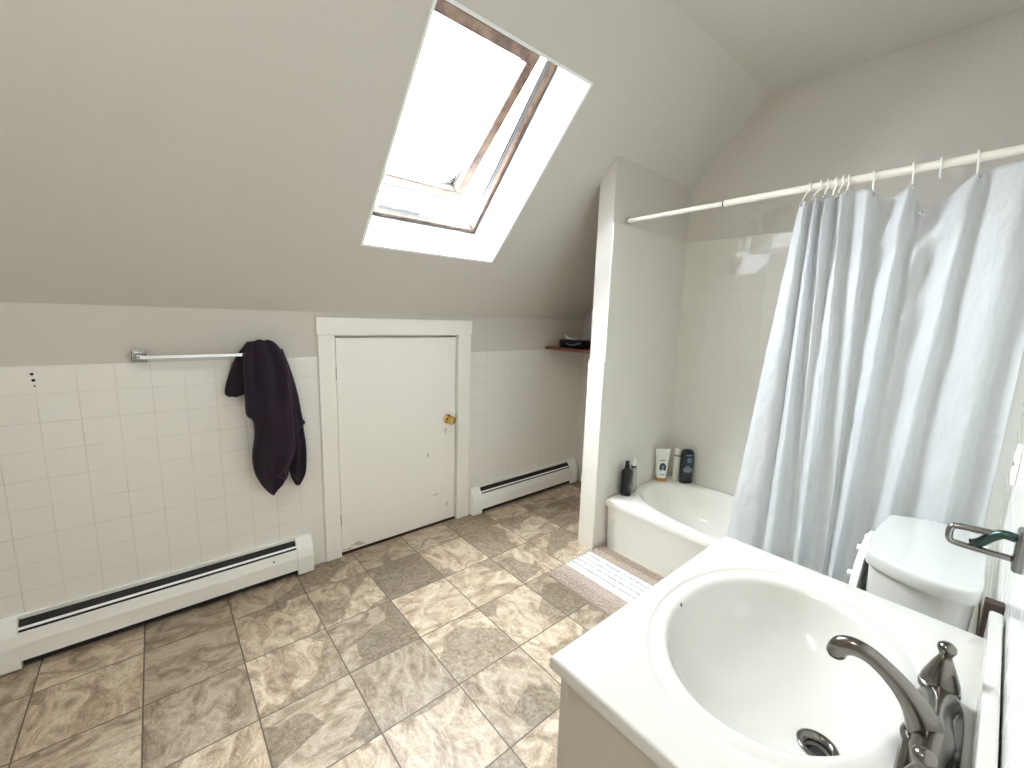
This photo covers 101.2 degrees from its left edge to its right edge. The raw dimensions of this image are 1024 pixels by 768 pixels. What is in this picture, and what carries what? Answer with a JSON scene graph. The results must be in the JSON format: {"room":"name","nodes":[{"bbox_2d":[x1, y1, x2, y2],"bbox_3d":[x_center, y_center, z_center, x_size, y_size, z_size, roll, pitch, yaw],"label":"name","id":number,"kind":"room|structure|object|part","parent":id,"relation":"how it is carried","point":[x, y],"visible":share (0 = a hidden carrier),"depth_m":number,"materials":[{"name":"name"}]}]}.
{"room":"bathroom","nodes":[
{"label":"bathroom","id":0,"kind":"room"},
{"bbox_2d":[0,302,583,366],"bbox_3d":[-0.948,0.239,2.390,4.106,1.500,0.100,-6,12,-40],"label":"wall","id":1,"kind":"structure","parent":0,"point":[31,334],"depth_m":1.80,"materials":[{"name":"beige paint"}]},
{"bbox_2d":[131,350,243,361],"bbox_3d":[-1.338,-0.130,1.877,0.538,0.048,0.068,-6,12,-40],"label":"towel bar","id":2,"kind":"object","parent":1,"relation":"attached to","point":[136,355],"visible":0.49,"depth_m":1.76,"materials":[{"name":"silver metal"}]},
{"bbox_2d":[225,339,306,495],"bbox_3d":[-1.169,0.170,2.023,0.328,0.766,0.128,-6,12,-40],"label":"bath towel","id":3,"kind":"object","parent":2,"relation":"hanging from","point":[263,375],"visible":1,"depth_m":1.99,"materials":[{"name":"black fabric"}]},
{"bbox_2d":[0,349,581,618],"bbox_3d":[-0.919,0.417,2.376,3.906,1.155,0.007,-6,12,-40],"label":"wall tile","id":4,"kind":"structure","parent":1,"relation":"attached to","point":[112,475],"depth_m":1.83,"materials":[{"name":"tile"}]},
{"bbox_2d":[315,317,471,561],"bbox_3d":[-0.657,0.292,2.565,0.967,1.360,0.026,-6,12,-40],"label":"trim","id":5,"kind":"structure","parent":1,"relation":"attached to","point":[326,328],"depth_m":2.35,"materials":[{"name":"white paint"}]},
{"bbox_2d":[335,337,455,551],"bbox_3d":[-0.659,0.338,2.559,0.772,1.234,0.100,-6,12,-40],"label":"door","id":6,"kind":"structure","parent":1,"relation":"in","point":[396,416],"depth_m":2.54,"materials":[{"name":"white paint"}]},
{"bbox_3d":[-0.402,0.234,2.739,0.062,0.062,0.068,-6,12,-40],"label":"handle","id":7,"kind":"part","parent":6,"relation":"part of","materials":[{"name":"gold metal"}]},
{"bbox_2d":[342,516,454,554],"bbox_3d":[-0.722,0.951,2.713,0.771,0.008,0.100,-6,12,-40],"label":"trim","id":8,"kind":"structure","parent":1,"relation":"attached to","point":[453,517],"depth_m":2.65,"materials":[{"name":"brown wood"}]},
{"bbox_2d":[0,480,662,767],"bbox_3d":[-0.169,1.191,1.573,4.106,0.080,2.595,-6,12,-40],"label":"floor","id":9,"kind":"structure","parent":0,"point":[433,646],"depth_m":1.65,"materials":[{"name":"tile"}]},
{"bbox_2d":[0,532,313,675],"bbox_3d":[-1.593,0.956,1.849,1.338,0.195,0.067,-6,12,-40],"label":"baseboard heater","id":10,"kind":"object","parent":9,"relation":"on","point":[37,634],"visible":1,"depth_m":1.82,"materials":[{"name":"white metal"}]},
{"bbox_3d":[-1.527,0.935,1.936,0.966,0.170,0.014,-6,12,-40],"label":"plate","id":11,"kind":"part","parent":10,"relation":"part of","materials":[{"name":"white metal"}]},
{"bbox_2d":[469,458,576,515],"bbox_3d":[0.128,0.784,3.291,1.078,0.195,0.067,-6,12,-40],"label":"baseboard heater","id":12,"kind":"object","parent":9,"relation":"on","point":[485,496],"visible":1,"depth_m":3.21,"materials":[{"name":"white metal"}]},
{"bbox_3d":[0.112,0.771,3.309,0.934,0.170,0.014,-6,12,-40],"label":"plate","id":13,"kind":"part","parent":12,"relation":"part of","materials":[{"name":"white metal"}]},
{"bbox_2d":[548,545,664,615],"bbox_3d":[0.577,1.061,2.226,0.485,0.018,0.628,-6,12,-40],"label":"bath mat","id":14,"kind":"object","parent":9,"relation":"on","point":[606,579],"visible":0.73,"depth_m":2.27,"materials":[{"name":"white fabric"}]},
{"bbox_2d":[550,535,1003,767],"bbox_3d":[0.475,0.849,0.836,0.695,0.862,0.534,-6,12,-40],"label":"vanity","id":15,"kind":"object","parent":9,"relation":"on","point":[724,661],"visible":0.96,"depth_m":0.78,"materials":[{"name":"white ceramic"}]},
{"bbox_3d":[0.337,0.862,1.002,0.673,0.776,0.018,-6,12,-40],"label":"frame","id":16,"kind":"part","parent":15,"relation":"part of","materials":[{"name":"white laminate"}]},
{"bbox_2d":[826,635,964,767],"bbox_3d":[0.550,0.451,0.614,0.320,0.116,0.157,-6,12,-40],"label":"faucet","id":17,"kind":"object","parent":15,"relation":"on","point":[931,731],"visible":1,"depth_m":0.60,"materials":[{"name":"silver metal"}]},
{"bbox_3d":[0.548,0.448,0.616,0.042,0.111,0.149,-6,12,-40],"label":"spout","id":18,"kind":"part","parent":17,"relation":"part of","materials":[{"name":"silver metal"}]},
{"bbox_3d":[0.479,0.466,0.495,0.050,0.082,0.050,-6,12,-40],"label":"handle","id":19,"kind":"part","parent":17,"relation":"part of","materials":[{"name":"silver metal"}]},
{"bbox_3d":[0.581,0.505,0.584,0.320,0.019,0.058,-6,12,-40],"label":"plate","id":20,"kind":"part","parent":17,"relation":"part of","materials":[{"name":"silver metal"}]},
{"bbox_3d":[0.681,0.445,0.664,0.050,0.082,0.050,-6,12,-40],"label":"handle","id":21,"kind":"part","parent":17,"relation":"part of","materials":[{"name":"silver metal"}]},
{"bbox_2d":[970,611,1003,767],"bbox_3d":[0.653,0.491,0.581,0.695,0.065,0.018,-6,12,-40],"label":"backsplash","id":22,"kind":"structure","parent":15,"relation":"on","point":[985,746],"depth_m":0.61,"materials":[{"name":"white ceramic"}]},
{"bbox_2d":[605,475,979,634],"bbox_3d":[1.330,0.929,2.246,0.699,0.322,1.534,-6,12,-40],"label":"bathtub","id":23,"kind":"object","parent":9,"relation":"on","point":[660,527],"visible":0.24,"depth_m":2.51,"materials":[{"name":"white ceramic"}]},
{"bbox_2d":[620,460,631,495],"bbox_3d":[0.711,0.580,2.608,0.069,0.217,0.067,-6,12,-40],"label":"pump bottle","id":24,"kind":"object","parent":23,"relation":"on","point":[626,474],"visible":1,"depth_m":2.58,"materials":[{"name":"black plastic"}]},
{"bbox_2d":[631,458,636,491],"bbox_3d":[0.769,0.574,2.668,0.050,0.214,0.046,-6,12,-40],"label":"clear bottle","id":25,"kind":"object","parent":23,"relation":"on","point":[633,466],"visible":0.85,"depth_m":2.65,"materials":[{"name":"grey plastic"}]},
{"bbox_2d":[655,449,670,481],"bbox_3d":[1.020,0.548,2.861,0.076,0.222,0.065,-6,12,-40],"label":"tube","id":26,"kind":"object","parent":23,"relation":"on","point":[662,455],"visible":1,"depth_m":2.85,"materials":[{"name":"white plastic"}]},
{"bbox_2d":[672,447,681,479],"bbox_3d":[1.136,0.546,2.894,0.051,0.223,0.050,-6,12,-40],"label":"bottle","id":27,"kind":"object","parent":23,"relation":"on","point":[677,454],"visible":0.88,"depth_m":2.88,"materials":[{"name":"white plastic"}]},
{"bbox_2d":[679,449,693,483],"bbox_3d":[1.176,0.551,2.833,0.088,0.234,0.052,2,9,0],"label":"wash bottle","id":28,"kind":"object","parent":23,"relation":"on","point":[687,455],"visible":1,"depth_m":2.81,"materials":[{"name":"black plastic"}]},
{"bbox_2d":[847,515,988,631],"bbox_3d":[1.049,0.814,1.498,0.488,0.762,0.760,-6,12,-40],"label":"toilet","id":29,"kind":"object","parent":9,"relation":"on","point":[909,562],"visible":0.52,"depth_m":1.16,"materials":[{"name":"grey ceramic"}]},
{"bbox_3d":[1.138,0.646,1.372,0.366,0.328,0.010,-6,12,-40],"label":"seat","id":30,"kind":"part","parent":29,"relation":"part of","materials":[{"name":"white plastic"}]},
{"bbox_3d":[1.145,0.645,1.364,0.376,0.333,0.007,-6,12,-40],"label":"seat lid","id":31,"kind":"part","parent":29,"relation":"part of","materials":[{"name":"white plastic"}]},
{"bbox_3d":[1.222,0.670,1.274,0.454,0.326,0.223,-6,12,-40],"label":"tank","id":32,"kind":"part","parent":29,"relation":"part of","materials":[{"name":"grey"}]},
{"bbox_3d":[1.228,0.493,1.247,0.488,0.040,0.240,-6,12,-40],"label":"tank lid","id":33,"kind":"part","parent":29,"relation":"part of","materials":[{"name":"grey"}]},
{"bbox_2d":[0,0,769,319],"bbox_3d":[-0.557,-0.996,1.775,4.106,1.554,1.531,-6,12,-40],"label":"ceiling","id":34,"kind":"structure","parent":0,"point":[208,154],"depth_m":1.52,"materials":[{"name":"beige paint"}]},
{"bbox_2d":[360,0,592,262],"bbox_3d":[-0.277,-1.133,1.997,0.812,0.978,1.017,-6,12,-40],"label":"window","id":35,"kind":"structure","parent":34,"relation":"attached to","point":[558,92],"depth_m":2.17,"materials":[{"name":"white paint"}]},
{"bbox_3d":[-0.340,-1.313,2.052,0.540,0.469,0.618,-6,12,-40],"label":"pane","id":36,"kind":"part","parent":35,"relation":"part of","materials":[{"name":"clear glass"}]},
{"bbox_3d":[-0.344,-1.317,2.055,0.648,0.564,0.723,-6,12,-40],"label":"sash","id":37,"kind":"part","parent":35,"relation":"part of","materials":[{"name":"brown wood"}]},
{"bbox_3d":[-0.297,-1.194,2.014,0.750,0.719,0.706,-6,12,-40],"label":"frame","id":38,"kind":"part","parent":35,"relation":"part of","materials":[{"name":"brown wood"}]},
{"bbox_2d":[590,156,691,361],"bbox_3d":[0.795,-0.148,2.689,0.799,2.279,0.105,-6,12,-40],"label":"wall partition","id":39,"kind":"structure","parent":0,"point":[628,189],"depth_m":2.38,"materials":[{"name":"beige paint"}]},
{"bbox_2d":[578,360,604,549],"bbox_3d":[0.470,0.439,2.517,0.008,1.153,0.114,-6,12,-40],"label":"wall","id":40,"kind":"structure","parent":39,"relation":"attached to","point":[595,379],"depth_m":2.51,"materials":[{"name":"paint"}]},
{"bbox_2d":[593,222,686,549],"bbox_3d":[0.823,0.040,2.674,0.792,1.914,0.006,-6,12,-40],"label":"tiled wall","id":41,"kind":"structure","parent":39,"relation":"attached to","point":[647,269],"depth_m":2.59,"materials":[{"name":"tile"}]},
{"bbox_2d":[625,144,1023,223],"bbox_3d":[1.134,-0.800,1.762,0.033,0.033,1.536,-6,12,-40],"label":"shower rod","id":42,"kind":"object","parent":39,"relation":"attached to","point":[1019,149],"visible":1,"depth_m":1.56,"materials":[{"name":"white metal"}]},
{"bbox_2d":[802,182,812,203],"bbox_3d":[1.193,-0.767,1.696,0.044,0.087,0.030,-6,12,-40],"label":"curtain ring","id":43,"kind":"object","parent":42,"relation":"hanging from","point":[810,183],"visible":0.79,"depth_m":1.68,"materials":[{"name":"white plastic"}]},
{"bbox_2d":[813,180,824,199],"bbox_3d":[1.217,-0.768,1.667,0.044,0.074,0.030,-6,12,-40],"label":"curtain ring","id":44,"kind":"object","parent":42,"relation":"hanging from","point":[821,181],"visible":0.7,"depth_m":1.65,"materials":[{"name":"white plastic"}]},
{"bbox_2d":[824,178,829,197],"bbox_3d":[1.236,-0.765,1.644,0.044,0.073,0.015,-6,12,-40],"label":"curtain ring","id":45,"kind":"object","parent":42,"relation":"hanging from","point":[828,179],"visible":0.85,"depth_m":1.63,"materials":[{"name":"white plastic"}]},
{"bbox_2d":[727,160,1023,583],"bbox_3d":[1.292,0.162,1.630,0.134,1.775,0.803,-6,12,-42],"label":"shower curtain","id":46,"kind":"object","parent":45,"relation":"hanging from","point":[895,347],"visible":0.78,"depth_m":1.54,"materials":[{"name":"white fabric"}]},
{"bbox_2d":[832,177,838,197],"bbox_3d":[1.253,-0.757,1.625,0.044,0.082,0.014,-6,12,-40],"label":"curtain ring","id":47,"kind":"object","parent":42,"relation":"hanging from","point":[836,178],"visible":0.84,"depth_m":1.61,"materials":[{"name":"white plastic"}]},
{"bbox_2d":[838,176,846,196],"bbox_3d":[1.266,-0.756,1.610,0.044,0.078,0.018,-6,12,-40],"label":"curtain ring","id":48,"kind":"object","parent":42,"relation":"hanging from","point":[843,177],"visible":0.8,"depth_m":1.60,"materials":[{"name":"white plastic"}]},
{"bbox_2d":[846,174,851,190],"bbox_3d":[1.279,-0.756,1.594,0.044,0.072,0.012,-6,12,-40],"label":"curtain ring","id":49,"kind":"object","parent":42,"relation":"hanging from","point":[849,175],"visible":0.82,"depth_m":1.58,"materials":[{"name":"white plastic"}]},
{"bbox_2d":[872,170,876,191],"bbox_3d":[1.326,-0.737,1.541,0.044,0.090,0.012,-6,12,-40],"label":"curtain ring","id":50,"kind":"object","parent":42,"relation":"hanging from","point":[874,171],"visible":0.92,"depth_m":1.53,"materials":[{"name":"white plastic"}]},
{"bbox_2d":[912,162,915,184],"bbox_3d":[1.394,-0.724,1.461,0.044,0.088,0.013,-6,12,-40],"label":"curtain ring","id":51,"kind":"object","parent":42,"relation":"hanging from","point":[913,163],"visible":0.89,"depth_m":1.45,"materials":[{"name":"white plastic"}]},
{"bbox_2d":[938,157,943,178],"bbox_3d":[1.438,-0.724,1.409,0.044,0.070,0.012,-6,12,-40],"label":"curtain ring","id":52,"kind":"object","parent":42,"relation":"hanging from","point":[941,158],"visible":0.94,"depth_m":1.40,"materials":[{"name":"white plastic"}]},
{"bbox_2d":[976,150,980,173],"bbox_3d":[1.492,-0.703,1.347,0.044,0.088,0.013,-6,12,-40],"label":"curtain ring","id":53,"kind":"object","parent":42,"relation":"hanging from","point":[979,154],"visible":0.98,"depth_m":1.33,"materials":[{"name":"white plastic"}]},
{"bbox_2d":[583,7,1023,339],"bbox_3d":[1.406,-0.359,2.637,0.100,2.750,2.595,-6,12,-40],"label":"wall","id":54,"kind":"structure","parent":0,"point":[960,92],"depth_m":2.02,"materials":[{"name":"beige paint"}]},
{"bbox_2d":[545,346,589,353],"bbox_3d":[0.657,-0.246,3.114,0.440,0.018,0.732,-6,12,-40],"label":"shelf","id":55,"kind":"object","parent":54,"relation":"attached to","point":[587,350],"visible":0.28,"depth_m":3.10,"materials":[{"name":"brown wood"}]},
{"bbox_2d":[559,339,590,348],"bbox_3d":[0.491,-0.307,3.211,0.198,0.059,0.227,-6,12,-40],"label":"case","id":56,"kind":"object","parent":55,"relation":"on","point":[569,343],"visible":0.91,"depth_m":3.14,"materials":[{"name":"black plastic"}]},
{"bbox_2d":[576,353,589,480],"bbox_3d":[0.809,0.319,3.347,0.006,1.155,0.732,-6,12,-40],"label":"trim","id":57,"kind":"structure","parent":54,"relation":"attached to","point":[585,356],"depth_m":3.59,"materials":[{"name":"tile"}]},
{"bbox_2d":[666,231,1023,562],"bbox_3d":[1.627,0.119,2.347,0.006,1.908,1.543,-6,12,-40],"label":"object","id":58,"kind":"structure","parent":54,"relation":"attached to","point":[731,286],"depth_m":2.65,"materials":[{"name":"tile"}]},
{"bbox_2d":[674,0,1023,93],"bbox_3d":[0.351,-1.456,0.637,4.106,0.132,1.245,-6,12,-40],"label":"ceiling","id":59,"kind":"structure","parent":0,"point":[780,44],"depth_m":1.82,"materials":[{"name":"beige paint"}]},
{"bbox_3d":[0.678,-0.035,0.416,4.106,2.750,0.100,-6,12,-40],"label":"wall","id":60,"kind":"structure","parent":0,"visible":0},
{"bbox_2d":[945,522,1023,574],"bbox_3d":[0.768,0.254,0.682,0.040,0.067,0.092,-6,12,-40],"label":"toothbrush holder","id":61,"kind":"object","parent":60,"relation":"attached to","point":[989,536],"visible":1,"depth_m":0.67,"materials":[{"name":"silver metal"}]},
{"bbox_3d":[0.792,0.259,0.653,0.040,0.067,0.016,-6,12,-40],"label":"wall plate","id":62,"kind":"part","parent":61,"relation":"part of","materials":[{"name":"silver metal"}]},
{"bbox_2d":[977,597,1004,637],"bbox_3d":[0.959,0.858,0.912,0.025,0.850,0.027,-6,12,-40],"label":"trim","id":63,"kind":"structure","parent":60,"relation":"attached to","point":[990,604],"depth_m":0.85,"materials":[{"name":"brown wood"}]},
{"bbox_2d":[976,401,1023,767],"bbox_3d":[0.624,0.516,0.541,3.900,1.620,0.006,-6,12,-40],"label":"trim","id":64,"kind":"structure","parent":60,"relation":"attached to","point":[1002,584],"depth_m":0.70,"materials":[{"name":"wood"}]},
{"bbox_2d":[1010,444,1022,484],"bbox_3d":[1.511,0.241,1.262,0.076,0.115,0.012,-6,12,-40],"label":"wall outlet","id":65,"kind":"object","parent":60,"relation":"attached to","point":[1018,453],"visible":1,"depth_m":1.24,"materials":[{"name":"white plastic"}]}
]}

